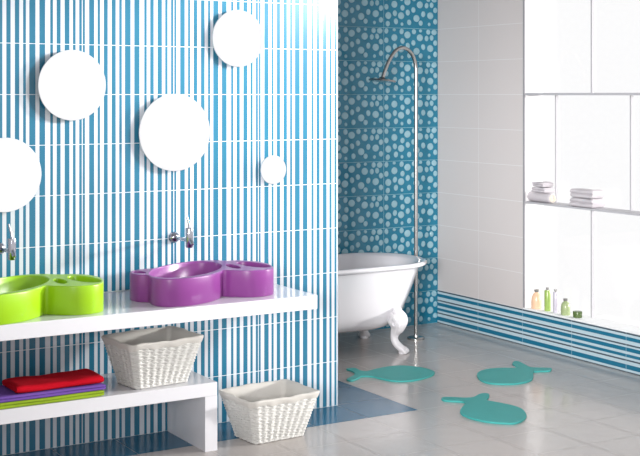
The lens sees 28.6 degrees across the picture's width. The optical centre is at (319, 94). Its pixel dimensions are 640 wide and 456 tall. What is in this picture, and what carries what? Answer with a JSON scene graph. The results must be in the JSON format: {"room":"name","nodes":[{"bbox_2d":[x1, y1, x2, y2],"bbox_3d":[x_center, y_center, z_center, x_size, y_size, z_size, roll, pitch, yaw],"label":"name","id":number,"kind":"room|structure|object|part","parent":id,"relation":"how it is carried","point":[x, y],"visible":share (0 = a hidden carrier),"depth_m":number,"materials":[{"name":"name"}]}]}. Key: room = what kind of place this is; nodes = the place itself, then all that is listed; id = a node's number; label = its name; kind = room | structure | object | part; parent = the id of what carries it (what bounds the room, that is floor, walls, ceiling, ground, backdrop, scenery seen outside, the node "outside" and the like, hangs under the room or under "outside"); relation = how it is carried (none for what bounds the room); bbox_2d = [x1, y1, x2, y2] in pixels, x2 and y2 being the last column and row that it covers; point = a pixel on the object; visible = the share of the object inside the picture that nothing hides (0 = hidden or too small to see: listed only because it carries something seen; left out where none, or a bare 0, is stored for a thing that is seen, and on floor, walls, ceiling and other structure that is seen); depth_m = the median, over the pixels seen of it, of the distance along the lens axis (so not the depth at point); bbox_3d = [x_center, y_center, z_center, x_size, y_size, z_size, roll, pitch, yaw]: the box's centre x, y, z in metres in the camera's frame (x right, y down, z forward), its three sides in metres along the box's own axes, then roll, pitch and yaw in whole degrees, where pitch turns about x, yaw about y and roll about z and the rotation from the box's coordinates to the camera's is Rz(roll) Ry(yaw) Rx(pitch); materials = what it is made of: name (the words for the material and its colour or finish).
{"room":"bathroom","nodes":[
{"label":"bathroom","id":0,"kind":"room"},
{"bbox_2d":[0,0,337,455],"bbox_3d":[-1.442,0.300,6.218,3.513,2.900,0.140,0,0,-31],"label":"wall","id":1,"kind":"structure","parent":0,"point":[99,207],"depth_m":6.56,"materials":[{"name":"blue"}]},
{"bbox_2d":[0,224,15,259],"bbox_3d":[-1.496,0.696,5.976,0.060,0.171,0.219,0,0,-31],"label":"tap","id":2,"kind":"object","parent":1,"relation":"attached to","point":[11,250],"visible":1,"depth_m":5.91,"materials":[{"name":"silver metal"}]},
{"bbox_3d":[-1.503,0.746,5.995,0.017,0.019,0.141,0,0,-34],"label":"spout arm","id":3,"kind":"part","parent":2,"relation":"part of","materials":[{"name":"silver metal"}]},
{"bbox_3d":[-1.462,0.647,5.922,0.025,0.074,0.012,0,0,-15],"label":"lever","id":4,"kind":"part","parent":2,"relation":"part of","materials":[{"name":"silver metal"}]},
{"bbox_2d":[0,138,40,211],"bbox_3d":[-1.528,0.389,6.066,0.360,0.360,0.033,0,0,-31],"label":"round mirror","id":5,"kind":"object","parent":1,"relation":"attached to","point":[20,168],"visible":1,"depth_m":6.08,"materials":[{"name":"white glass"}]},
{"bbox_2d":[38,50,105,120],"bbox_3d":[-1.237,-0.046,6.240,0.351,0.351,0.033,0,0,-31],"label":"round mirror","id":6,"kind":"object","parent":1,"relation":"attached to","point":[71,83],"visible":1,"depth_m":6.22,"materials":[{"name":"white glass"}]},
{"bbox_2d":[0,284,316,340],"bbox_3d":[-1.331,1.036,5.837,2.700,0.070,0.626,0,0,-31],"label":"countertop","id":7,"kind":"structure","parent":1,"relation":"attached to","point":[119,312],"depth_m":5.87,"materials":[{"name":"white paint"}]},
{"bbox_2d":[0,274,103,324],"bbox_3d":[-1.365,0.934,5.773,0.740,0.133,0.505,0,0,-39],"label":"washbasin","id":8,"kind":"object","parent":7,"relation":"in","point":[27,297],"visible":1,"depth_m":5.69,"materials":[{"name":"ceramic"}]},
{"bbox_2d":[130,260,273,306],"bbox_3d":[-0.595,0.934,6.275,0.740,0.133,0.505,0,0,-39],"label":"washbasin","id":9,"kind":"object","parent":7,"relation":"in","point":[189,283],"visible":1,"depth_m":6.18,"materials":[{"name":"ceramic"}]},
{"bbox_2d":[139,94,209,170],"bbox_3d":[-0.760,0.197,6.526,0.401,0.401,0.033,0,0,-31],"label":"round mirror","id":10,"kind":"object","parent":1,"relation":"attached to","point":[174,129],"visible":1,"depth_m":6.51,"materials":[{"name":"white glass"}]},
{"bbox_2d":[168,214,193,247],"bbox_3d":[-0.707,0.696,6.449,0.060,0.171,0.219,0,0,-31],"label":"tap","id":11,"kind":"object","parent":1,"relation":"attached to","point":[173,237],"visible":1,"depth_m":6.39,"materials":[{"name":"silver metal"}]},
{"bbox_3d":[-0.714,0.746,6.468,0.017,0.019,0.141,0,0,-34],"label":"spout arm","id":12,"kind":"part","parent":11,"relation":"part of","materials":[{"name":"silver metal"}]},
{"bbox_2d":[185,227,192,247],"bbox_3d":[-0.667,0.730,6.397,0.040,0.103,0.040,0,0,-31],"label":"tap","id":13,"kind":"object","parent":11,"relation":"on","point":[188,230],"depth_m":6.38,"materials":[{"name":"silver metal"}]},
{"bbox_2d":[212,10,262,66],"bbox_3d":[-0.446,-0.300,6.714,0.304,0.304,0.033,0,0,-31],"label":"round mirror","id":14,"kind":"object","parent":1,"relation":"attached to","point":[237,36],"visible":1,"depth_m":6.70,"materials":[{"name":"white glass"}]},
{"bbox_2d":[260,155,285,183],"bbox_3d":[-0.261,0.409,6.825,0.156,0.156,0.033,0,0,-31],"label":"round mirror","id":15,"kind":"object","parent":1,"relation":"attached to","point":[273,168],"visible":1,"depth_m":6.81,"materials":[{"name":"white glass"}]},
{"bbox_2d":[2,323,639,455],"bbox_3d":[-0.087,1.780,4.083,7.800,0.060,8.720,0,0,-31],"label":"floor","id":16,"kind":"structure","parent":0,"point":[578,407],"depth_m":6.84,"materials":[{"name":"grey tile"}]},
{"bbox_2d":[0,371,216,451],"bbox_3d":[-1.277,1.582,5.970,1.530,0.336,0.452,0,0,-31],"label":"bench","id":17,"kind":"object","parent":16,"relation":"on","point":[191,404],"visible":0.57,"depth_m":6.09,"materials":[{"name":"white paint"}]},
{"bbox_2d":[0,390,103,409],"bbox_3d":[-1.326,1.399,5.822,0.606,0.028,0.239,0,0,-31],"label":"towel","id":18,"kind":"object","parent":17,"relation":"on","point":[75,396],"visible":0.42,"depth_m":5.75,"materials":[{"name":"green fabric"}]},
{"bbox_2d":[0,383,105,402],"bbox_3d":[-1.324,1.371,5.826,0.606,0.027,0.242,0,0,-31],"label":"towel","id":19,"kind":"object","parent":18,"relation":"on","point":[6,394],"visible":0.54,"depth_m":5.75,"materials":[{"name":"purple fabric"}]},
{"bbox_2d":[2,368,103,392],"bbox_3d":[-1.245,1.338,5.868,0.426,0.036,0.216,0,0,-32],"label":"towel","id":20,"kind":"object","parent":19,"relation":"on","point":[23,384],"visible":1,"depth_m":5.82,"materials":[{"name":"red fabric"}]},
{"bbox_2d":[101,326,203,389],"bbox_3d":[-0.824,1.296,6.163,0.421,0.235,0.337,0,0,-37],"label":"wicker basket","id":21,"kind":"object","parent":17,"relation":"on","point":[150,357],"visible":1,"depth_m":6.08,"materials":[{"name":"white wicker"}]},
{"bbox_3d":[-0.824,1.309,6.163,0.397,0.210,0.313,0,0,-37],"label":"wicker frame","id":22,"kind":"part","parent":21,"relation":"part of","materials":[{"name":"white wicker"}]},
{"bbox_3d":[-0.649,1.615,6.347,0.066,0.270,0.452,0,0,-31],"label":"leg","id":23,"kind":"part","parent":17,"relation":"part of","materials":[{"name":"white paint"}]},
{"bbox_2d":[219,379,319,443],"bbox_3d":[-0.261,1.631,6.430,0.434,0.237,0.348,0,0,-35],"label":"wicker basket","id":24,"kind":"object","parent":16,"relation":"on","point":[270,411],"visible":1,"depth_m":6.35,"materials":[{"name":"white wicker"}]},
{"bbox_3d":[-0.261,1.644,6.430,0.409,0.212,0.323,0,0,-35],"label":"wicker frame","id":25,"kind":"part","parent":24,"relation":"part of","materials":[{"name":"white wicker"}]},
{"bbox_2d":[338,253,426,353],"bbox_3d":[-0.001,1.447,8.496,1.611,0.607,0.748,0,0,-31],"label":"bathtub","id":26,"kind":"object","parent":16,"relation":"on","point":[374,289],"visible":0.48,"depth_m":8.40,"materials":[{"name":"white ceramic"}]},
{"bbox_2d":[346,365,434,381],"bbox_3d":[0.442,1.744,7.837,0.554,0.010,0.433,0,0,1],"label":"bath mat","id":27,"kind":"object","parent":16,"relation":"on","point":[398,373],"visible":1,"depth_m":7.82,"materials":[{"name":"teal rubber"}]},
{"bbox_2d":[369,46,424,340],"bbox_3d":[0.548,0.702,8.895,0.449,2.096,0.194,0,0,-31],"label":"shower column","id":28,"kind":"structure","parent":16,"relation":"on","point":[415,337],"depth_m":8.97,"materials":[{"name":"grey metal"}]},
{"bbox_3d":[0.687,1.736,8.979,0.124,0.029,0.124,0,0,-31],"label":"plate","id":29,"kind":"part","parent":28,"relation":"part of","materials":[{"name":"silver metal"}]},
{"bbox_2d":[441,393,526,424],"bbox_3d":[0.922,1.744,6.949,0.365,0.010,0.645,0,0,-21],"label":"bath mat","id":30,"kind":"object","parent":16,"relation":"on","point":[479,408],"visible":1,"depth_m":6.90,"materials":[{"name":"teal rubber"}]},
{"bbox_2d":[477,361,551,384],"bbox_3d":[1.205,1.744,7.832,0.382,0.010,0.631,0,0,43],"label":"bath mat","id":31,"kind":"object","parent":16,"relation":"on","point":[522,374],"visible":1,"depth_m":7.79,"materials":[{"name":"teal rubber"}]},
{"bbox_2d":[338,0,437,333],"bbox_3d":[-1.483,0.300,8.258,5.500,2.900,0.124,0,0,-31],"label":"wall","id":32,"kind":"structure","parent":0,"point":[376,119],"depth_m":9.39,"materials":[{"name":"teal tile"}]},
{"bbox_2d":[438,0,637,334],"bbox_3d":[2.108,0.300,7.791,0.180,2.900,4.620,0,0,-31],"label":"wall","id":33,"kind":"structure","parent":0,"point":[480,42],"depth_m":9.08,"materials":[{"name":"grey tile"}]},
{"bbox_2d":[438,290,639,375],"bbox_3d":[2.061,1.625,7.692,0.006,0.250,4.500,0,0,-31],"label":"baseboard","id":34,"kind":"structure","parent":33,"relation":"attached to","point":[607,347],"depth_m":8.56,"materials":[{"name":"blue tile"}]},
{"bbox_2d":[523,0,639,334],"bbox_3d":[2.319,0.248,7.408,0.156,2.496,3.247,0,0,-31],"label":"window","id":35,"kind":"structure","parent":33,"relation":"in","point":[587,319],"depth_m":8.36,"materials":[{"name":"white paint"}]},
{"bbox_3d":[1.425,0.244,8.757,0.010,2.488,0.014,0,0,-31],"label":"edge trim","id":36,"kind":"part","parent":35,"relation":"part of","materials":[{"name":"grey"}]},
{"bbox_2d":[531,289,541,308],"bbox_3d":[1.507,1.421,8.726,0.074,0.134,0.074,0,0,-31],"label":"lotion bottle","id":37,"kind":"object","parent":35,"relation":"on","point":[536,300],"visible":1,"depth_m":8.70,"materials":[{"name":"orange plastic"}]},
{"bbox_2d":[527,191,555,202],"bbox_3d":[1.523,0.712,8.732,0.074,0.069,0.294,0,0,-31],"label":"rolled towel","id":38,"kind":"object","parent":35,"relation":"on","point":[532,196],"visible":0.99,"depth_m":8.66,"materials":[{"name":"white fabric"}]},
{"bbox_2d":[531,187,554,192],"bbox_3d":[1.546,0.658,8.693,0.104,0.037,0.140,0,0,-31],"label":"towel","id":39,"kind":"object","parent":38,"relation":"on","point":[534,189],"visible":0.93,"depth_m":8.65,"materials":[{"name":"white fabric"}]},
{"bbox_2d":[532,181,552,186],"bbox_3d":[1.544,0.621,8.697,0.099,0.035,0.118,0,0,-28],"label":"towel","id":40,"kind":"object","parent":39,"relation":"on","point":[541,183],"visible":1,"depth_m":8.66,"materials":[{"name":"white fabric"}]},
{"bbox_2d":[544,287,550,310],"bbox_3d":[1.565,1.407,8.628,0.043,0.161,0.043,0,0,-31],"label":"bottle","id":41,"kind":"object","parent":35,"relation":"on","point":[547,293],"visible":1,"depth_m":8.61,"materials":[{"name":"green plastic"}]},
{"bbox_2d":[553,289,557,312],"bbox_3d":[1.607,1.409,8.559,0.034,0.159,0.034,0,0,-31],"label":"bottle","id":42,"kind":"object","parent":35,"relation":"on","point":[555,293],"visible":1,"depth_m":8.54,"materials":[{"name":"grey"}]},
{"bbox_2d":[561,298,569,315],"bbox_3d":[1.659,1.433,8.473,0.064,0.110,0.064,0,0,-31],"label":"lotion bottle","id":43,"kind":"object","parent":35,"relation":"on","point":[565,306],"visible":1,"depth_m":8.45,"materials":[{"name":"green plastic"}]},
{"bbox_2d":[573,310,581,317],"bbox_3d":[1.719,1.468,8.372,0.062,0.041,0.062,0,0,-31],"label":"jar","id":44,"kind":"object","parent":35,"relation":"on","point":[576,314],"visible":1,"depth_m":8.35,"materials":[{"name":"green"}]},
{"bbox_3d":[1.719,1.456,8.372,0.062,0.017,0.062,0,0,-31],"label":"lid","id":45,"kind":"part","parent":44,"relation":"part of","materials":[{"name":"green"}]},
{"bbox_3d":[2.318,1.492,7.408,0.154,0.008,3.247,0,0,-31],"label":"sill","id":46,"kind":"part","parent":35,"relation":"part of","materials":[{"name":"white paint"}]},
{"bbox_2d":[525,201,639,215],"bbox_3d":[2.322,0.752,7.410,0.146,0.012,3.247,0,0,-31],"label":"shelf","id":47,"kind":"object","parent":35,"relation":"attached to","point":[557,204],"depth_m":8.21,"materials":[{"name":"silver metal"}]},
{"bbox_3d":[2.322,-0.003,7.410,0.146,0.016,3.247,0,0,-31],"label":"rail","id":48,"kind":"part","parent":35,"relation":"part of","materials":[{"name":"silver metal"}]},
{"bbox_2d":[569,197,604,207],"bbox_3d":[1.771,0.715,8.319,0.119,0.060,0.220,0,0,-31],"label":"towel","id":49,"kind":"object","parent":35,"relation":"on","point":[575,201],"visible":0.91,"depth_m":8.25,"materials":[{"name":"white fabric"}]},
{"bbox_2d":[570,188,604,198],"bbox_3d":[1.771,0.656,8.319,0.116,0.056,0.209,0,0,-33],"label":"towel","id":50,"kind":"object","parent":49,"relation":"on","point":[576,192],"visible":1,"depth_m":8.26,"materials":[{"name":"white fabric"}]}
]}

